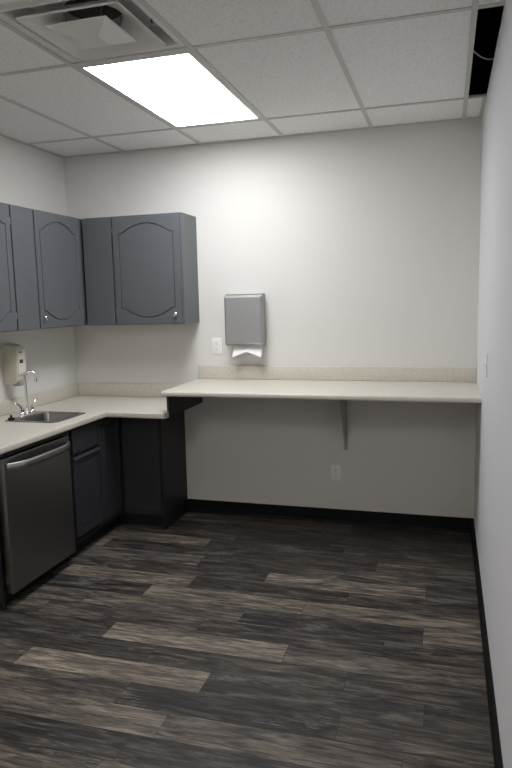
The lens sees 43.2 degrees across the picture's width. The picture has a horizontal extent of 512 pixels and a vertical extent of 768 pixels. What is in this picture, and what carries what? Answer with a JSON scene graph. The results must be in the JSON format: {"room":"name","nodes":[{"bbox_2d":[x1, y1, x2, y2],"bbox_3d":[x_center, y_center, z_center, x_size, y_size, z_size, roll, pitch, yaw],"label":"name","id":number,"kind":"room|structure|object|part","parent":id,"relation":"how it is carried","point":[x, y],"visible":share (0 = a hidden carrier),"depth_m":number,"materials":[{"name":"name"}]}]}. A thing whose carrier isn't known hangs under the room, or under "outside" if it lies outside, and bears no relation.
{"room":"office break room","nodes":[
{"label":"office break room","id":0,"kind":"room"},
{"bbox_2d":[0,136,76,400],"bbox_3d":[-2.287,-0.261,2.465,0.100,3.450,5.600,1,8,16],"label":"wall","id":1,"kind":"structure","parent":0,"point":[30,177],"depth_m":4.67,"materials":[{"name":"paint"}]},
{"bbox_2d":[0,202,16,331],"bbox_3d":[-1.730,-0.653,3.575,0.329,0.770,0.888,1,8,16],"label":"upper cabinet","id":2,"kind":"object","parent":1,"relation":"attached to","point":[8,315],"visible":1,"depth_m":3.88,"materials":[{"name":"grey paint"}]},
{"bbox_2d":[1,343,25,385],"bbox_3d":[-1.620,-0.130,4.341,0.126,0.282,0.096,1,8,16],"label":"soap dispenser","id":3,"kind":"object","parent":1,"relation":"attached to","point":[13,355],"visible":0.9,"depth_m":4.30,"materials":[{"name":"beige plastic"}]},
{"bbox_3d":[-1.589,-0.009,4.349,0.055,0.040,0.068,1,8,16],"label":"push lever","id":4,"kind":"part","parent":3,"relation":"part of","materials":[{"name":"grey plastic"}]},
{"bbox_2d":[0,383,78,415],"bbox_3d":[-1.683,0.159,4.327,0.021,0.100,1.830,1,8,16],"label":"backsplash","id":5,"kind":"structure","parent":1,"relation":"attached to","point":[7,406],"depth_m":4.69,"materials":[{"name":"laminate"}]},
{"bbox_2d":[7,204,87,330],"bbox_3d":[-1.453,-0.783,4.514,0.329,0.770,1.090,1,8,16],"label":"upper cabinet","id":6,"kind":"object","parent":1,"relation":"attached to","point":[47,247],"visible":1,"depth_m":4.28,"materials":[{"name":"grey paint"}]},
{"bbox_3d":[-1.348,-0.769,4.430,0.020,0.752,0.519,1,8,16],"label":"door","id":7,"kind":"part","parent":6,"relation":"part of","materials":[{"name":"grey paint"}]},
{"bbox_2d":[0,512,493,767],"bbox_3d":[-0.741,1.423,2.241,3.240,0.102,5.800,1,8,16],"label":"floor","id":8,"kind":"structure","parent":0,"point":[205,640],"depth_m":3.02,"materials":[{"name":"plastic"}]},
{"bbox_2d":[0,540,5,610],"bbox_3d":[-1.641,0.789,3.517,0.572,0.866,0.018,1,8,16],"label":"end panel","id":9,"kind":"object","parent":8,"relation":"on","point":[2,593],"visible":1,"depth_m":3.47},
{"bbox_2d":[0,432,75,603],"bbox_3d":[-1.485,0.748,3.811,0.670,0.863,0.625,1,8,16],"label":"dishwasher","id":10,"kind":"object","parent":8,"relation":"on","point":[37,533],"visible":0.98,"depth_m":3.66,"materials":[{"name":"grey metal"}]},
{"bbox_3d":[-1.206,0.404,3.684,0.073,0.041,0.593,1,8,16],"label":"handle","id":11,"kind":"part","parent":10,"relation":"part of","materials":[{"name":"metal"}]},
{"bbox_2d":[64,421,102,559],"bbox_3d":[-1.388,0.679,4.311,0.608,0.866,0.372,1,8,16],"label":"base cabinet","id":12,"kind":"object","parent":8,"relation":"on","point":[84,451],"visible":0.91,"depth_m":4.22,"materials":[{"name":"grey paint"}]},
{"bbox_3d":[-1.117,0.348,4.209,0.020,0.156,0.314,1,8,16],"label":"drawer","id":13,"kind":"part","parent":12,"relation":"part of","materials":[{"name":"grey paint"}]},
{"bbox_3d":[-1.103,0.708,4.255,0.030,0.526,0.314,1,8,16],"label":"door","id":14,"kind":"part","parent":12,"relation":"part of","materials":[{"name":"grey paint"}]},
{"bbox_2d":[92,417,162,539],"bbox_3d":[-1.092,0.609,4.793,0.901,0.866,0.725,1,8,16],"label":"base cabinet","id":15,"kind":"object","parent":8,"relation":"on","point":[129,452],"visible":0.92,"depth_m":4.63,"materials":[{"name":"grey paint"}]},
{"bbox_2d":[0,383,181,454],"bbox_3d":[-1.180,0.185,4.182,1.070,0.137,1.830,1,8,16],"label":"countertop","id":16,"kind":"structure","parent":15,"relation":"on","point":[98,401],"depth_m":4.53,"materials":[{"name":"laminate"}]},
{"bbox_2d":[14,370,37,417],"bbox_3d":[-1.492,0.060,4.244,0.095,0.299,0.211,1,8,16],"label":"faucet","id":17,"kind":"object","parent":16,"relation":"on","point":[31,411],"visible":1,"depth_m":4.24,"materials":[{"name":"silver metal"}]},
{"bbox_3d":[-1.530,0.161,4.196,0.038,0.084,0.073,1,8,16],"label":"handle","id":18,"kind":"part","parent":17,"relation":"part of","materials":[{"name":"silver metal"}]},
{"bbox_3d":[-1.509,0.199,4.271,0.052,0.016,0.164,1,8,16],"label":"plate","id":19,"kind":"part","parent":17,"relation":"part of","materials":[{"name":"silver metal"}]},
{"bbox_3d":[-1.480,0.042,4.257,0.089,0.269,0.021,-3,8,-12],"label":"spout","id":20,"kind":"part","parent":17,"relation":"part of","materials":[{"name":"silver metal"}]},
{"bbox_3d":[-1.490,0.142,4.330,0.038,0.084,0.068,1,8,16],"label":"handle","id":21,"kind":"part","parent":17,"relation":"part of","materials":[{"name":"silver metal"}]},
{"bbox_2d":[5,411,84,422],"bbox_3d":[-1.367,0.290,4.231,0.380,0.159,0.368,1,8,16],"label":"sink","id":22,"kind":"object","parent":16,"relation":"in","point":[41,416],"visible":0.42,"depth_m":4.34,"materials":[{"name":"metal"}]},
{"bbox_3d":[-1.023,0.580,4.543,0.019,0.700,0.280,1,8,16],"label":"door","id":23,"kind":"part","parent":15,"relation":"part of","materials":[{"name":"grey paint"}]},
{"bbox_3d":[-0.821,0.562,4.647,0.288,0.700,0.019,1,8,16],"label":"door","id":24,"kind":"part","parent":15,"relation":"part of","materials":[{"name":"grey paint"}]},
{"bbox_2d":[159,411,187,529],"bbox_3d":[-0.609,0.596,4.806,0.016,0.866,0.429,1,8,16],"label":"end panel","id":25,"kind":"object","parent":8,"relation":"on","point":[171,429],"visible":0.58,"depth_m":4.78,"materials":[{"name":"black wood"}]},
{"bbox_2d":[0,0,505,157],"bbox_3d":[-0.807,-1.367,1.875,3.040,0.042,5.600,1,8,16],"label":"ceiling","id":26,"kind":"structure","parent":0,"point":[304,67],"depth_m":3.22,"materials":[{"name":"tile"}]},
{"bbox_2d":[0,0,185,62],"bbox_3d":[-0.667,-1.565,2.653,0.584,0.277,0.584,1,8,16],"label":"ceiling vent","id":27,"kind":"object","parent":26,"relation":"in","point":[92,34],"visible":0.96,"depth_m":2.70,"materials":[{"name":"metal"}]},
{"bbox_2d":[76,47,261,127],"bbox_3d":[-0.407,-1.620,3.537,0.580,0.089,1.206,1,8,16],"label":"ceiling light","id":28,"kind":"object","parent":26,"relation":"attached to","point":[178,88],"visible":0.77,"depth_m":3.40,"materials":[{"name":"glowing white plastic diffuser"},{"name":"painted metal"}]},
{"bbox_2d":[473,50,493,59],"bbox_3d":[1.123,-1.595,3.146,0.189,0.032,0.006,-5,8,-27],"label":"cable","id":29,"kind":"object","parent":26,"relation":"attached to","point":[473,50],"visible":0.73,"depth_m":3.13,"materials":[{"name":"grey plastic"}]},
{"bbox_2d":[32,6,502,19],"bbox_3d":[-0.774,-1.997,1.778,3.340,0.100,5.800,1,8,16],"label":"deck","id":30,"kind":"object","parent":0,"point":[492,11],"depth_m":3.98,"materials":[{"name":"grey metal"}]},
{"bbox_2d":[64,15,500,517],"bbox_3d":[0.020,-0.612,4.733,3.240,3.450,0.100,1,8,16],"label":"wall","id":31,"kind":"structure","parent":0,"point":[361,246],"depth_m":4.56,"materials":[{"name":"paint"}]},
{"bbox_2d":[78,383,181,396],"bbox_3d":[-0.923,0.048,5.038,1.034,0.100,0.021,1,8,16],"label":"backsplash","id":32,"kind":"structure","parent":31,"relation":"attached to","point":[91,389],"depth_m":5.06,"materials":[{"name":"laminate"}]},
{"bbox_2d":[82,212,199,324],"bbox_3d":[-0.844,-0.826,4.732,0.768,0.770,0.329,1,8,16],"label":"upper cabinet","id":33,"kind":"object","parent":31,"relation":"attached to","point":[140,269],"visible":1,"depth_m":4.60,"materials":[{"name":"grey paint"}]},
{"bbox_3d":[-0.770,-0.803,4.581,0.512,0.752,0.020,1,8,16],"label":"door","id":34,"kind":"part","parent":33,"relation":"part of","materials":[{"name":"grey paint"}]},
{"bbox_2d":[212,338,221,353],"bbox_3d":[-0.292,-0.283,4.813,0.074,0.120,0.009,1,8,16],"label":"wall outlet","id":35,"kind":"object","parent":31,"relation":"attached to","point":[216,342],"visible":1,"depth_m":4.81,"materials":[{"name":"white plastic"}]},
{"bbox_2d":[224,293,265,345],"bbox_3d":[-0.076,-0.463,4.668,0.286,0.372,0.116,1,8,16],"label":"paper towel dispenser","id":36,"kind":"object","parent":31,"relation":"attached to","point":[245,324],"visible":1,"depth_m":4.62,"materials":[{"name":"metal"}]},
{"bbox_2d":[232,345,261,356],"bbox_3d":[-0.060,-0.245,4.670,0.216,0.101,0.072,1,8,16],"label":"paper towel","id":37,"kind":"object","parent":36,"relation":"hanging from","point":[256,350],"visible":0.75,"depth_m":4.66,"materials":[{"name":"white paper"}]},
{"bbox_2d":[161,365,481,402],"bbox_3d":[0.427,-0.015,4.274,1.983,0.134,0.700,1,8,16],"label":"countertop","id":38,"kind":"structure","parent":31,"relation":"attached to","point":[352,383],"depth_m":4.35,"materials":[{"name":"laminate"}]},
{"bbox_2d":[166,397,202,416],"bbox_3d":[-0.500,0.106,4.606,0.017,0.149,0.619,1,8,16],"label":"bracket","id":39,"kind":"object","parent":38,"relation":"attached to","point":[175,405],"visible":0.52,"depth_m":4.50,"materials":[{"name":"black wood"}]},
{"bbox_2d":[188,499,473,532],"bbox_3d":[0.484,0.962,4.751,2.115,0.102,0.017,1,8,16],"label":"baseboard","id":40,"kind":"structure","parent":31,"relation":"attached to","point":[356,517],"depth_m":4.72,"materials":[{"name":"black plastic"}]},
{"bbox_2d":[331,465,340,480],"bbox_3d":[0.579,0.645,4.684,0.074,0.120,0.009,1,8,16],"label":"wall outlet","id":41,"kind":"object","parent":31,"relation":"attached to","point":[335,469],"visible":1,"depth_m":4.68,"materials":[{"name":"white plastic"}]},
{"bbox_2d":[199,365,476,381],"bbox_3d":[0.522,-0.076,4.594,1.982,0.100,0.021,1,8,16],"label":"backsplash","id":42,"kind":"structure","parent":31,"relation":"attached to","point":[347,373],"depth_m":4.56,"materials":[{"name":"laminate"}]},
{"bbox_2d":[338,400,347,449],"bbox_3d":[0.590,0.264,4.448,0.026,0.470,0.350,1,8,16],"label":"shelf bracket","id":43,"kind":"object","parent":31,"relation":"attached to","point":[342,404],"visible":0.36,"depth_m":4.54,"materials":[{"name":"metal"}]},
{"bbox_3d":[0.639,0.244,4.612,0.026,0.465,0.005,1,8,16],"label":"wall leg","id":44,"kind":"part","parent":43,"relation":"part of","materials":[{"name":"paint"}]},
{"bbox_2d":[474,0,511,767],"bbox_3d":[0.733,0.083,1.620,0.100,2.848,5.600,1,8,16],"label":"wall","id":45,"kind":"structure","parent":0,"point":[493,434],"depth_m":2.59,"materials":[{"name":"paint"}]},
{"bbox_2d":[483,353,486,377],"bbox_3d":[1.159,-0.095,3.274,0.018,0.120,0.074,1,8,16],"label":"light switch","id":46,"kind":"object","parent":45,"relation":"attached to","point":[485,364],"visible":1,"depth_m":3.27,"materials":[{"name":"white plastic"}]},
{"bbox_3d":[1.165,-0.095,3.272,0.006,0.120,0.074,1,8,16],"label":"plate","id":47,"kind":"part","parent":46,"relation":"part of","materials":[{"name":"white plastic"}]},
{"bbox_2d":[471,519,502,767],"bbox_3d":[0.704,1.345,1.794,0.017,0.102,5.583,1,8,16],"label":"baseboard","id":48,"kind":"structure","parent":45,"relation":"attached to","point":[495,736],"depth_m":2.75,"materials":[{"name":"black plastic"}]}
]}

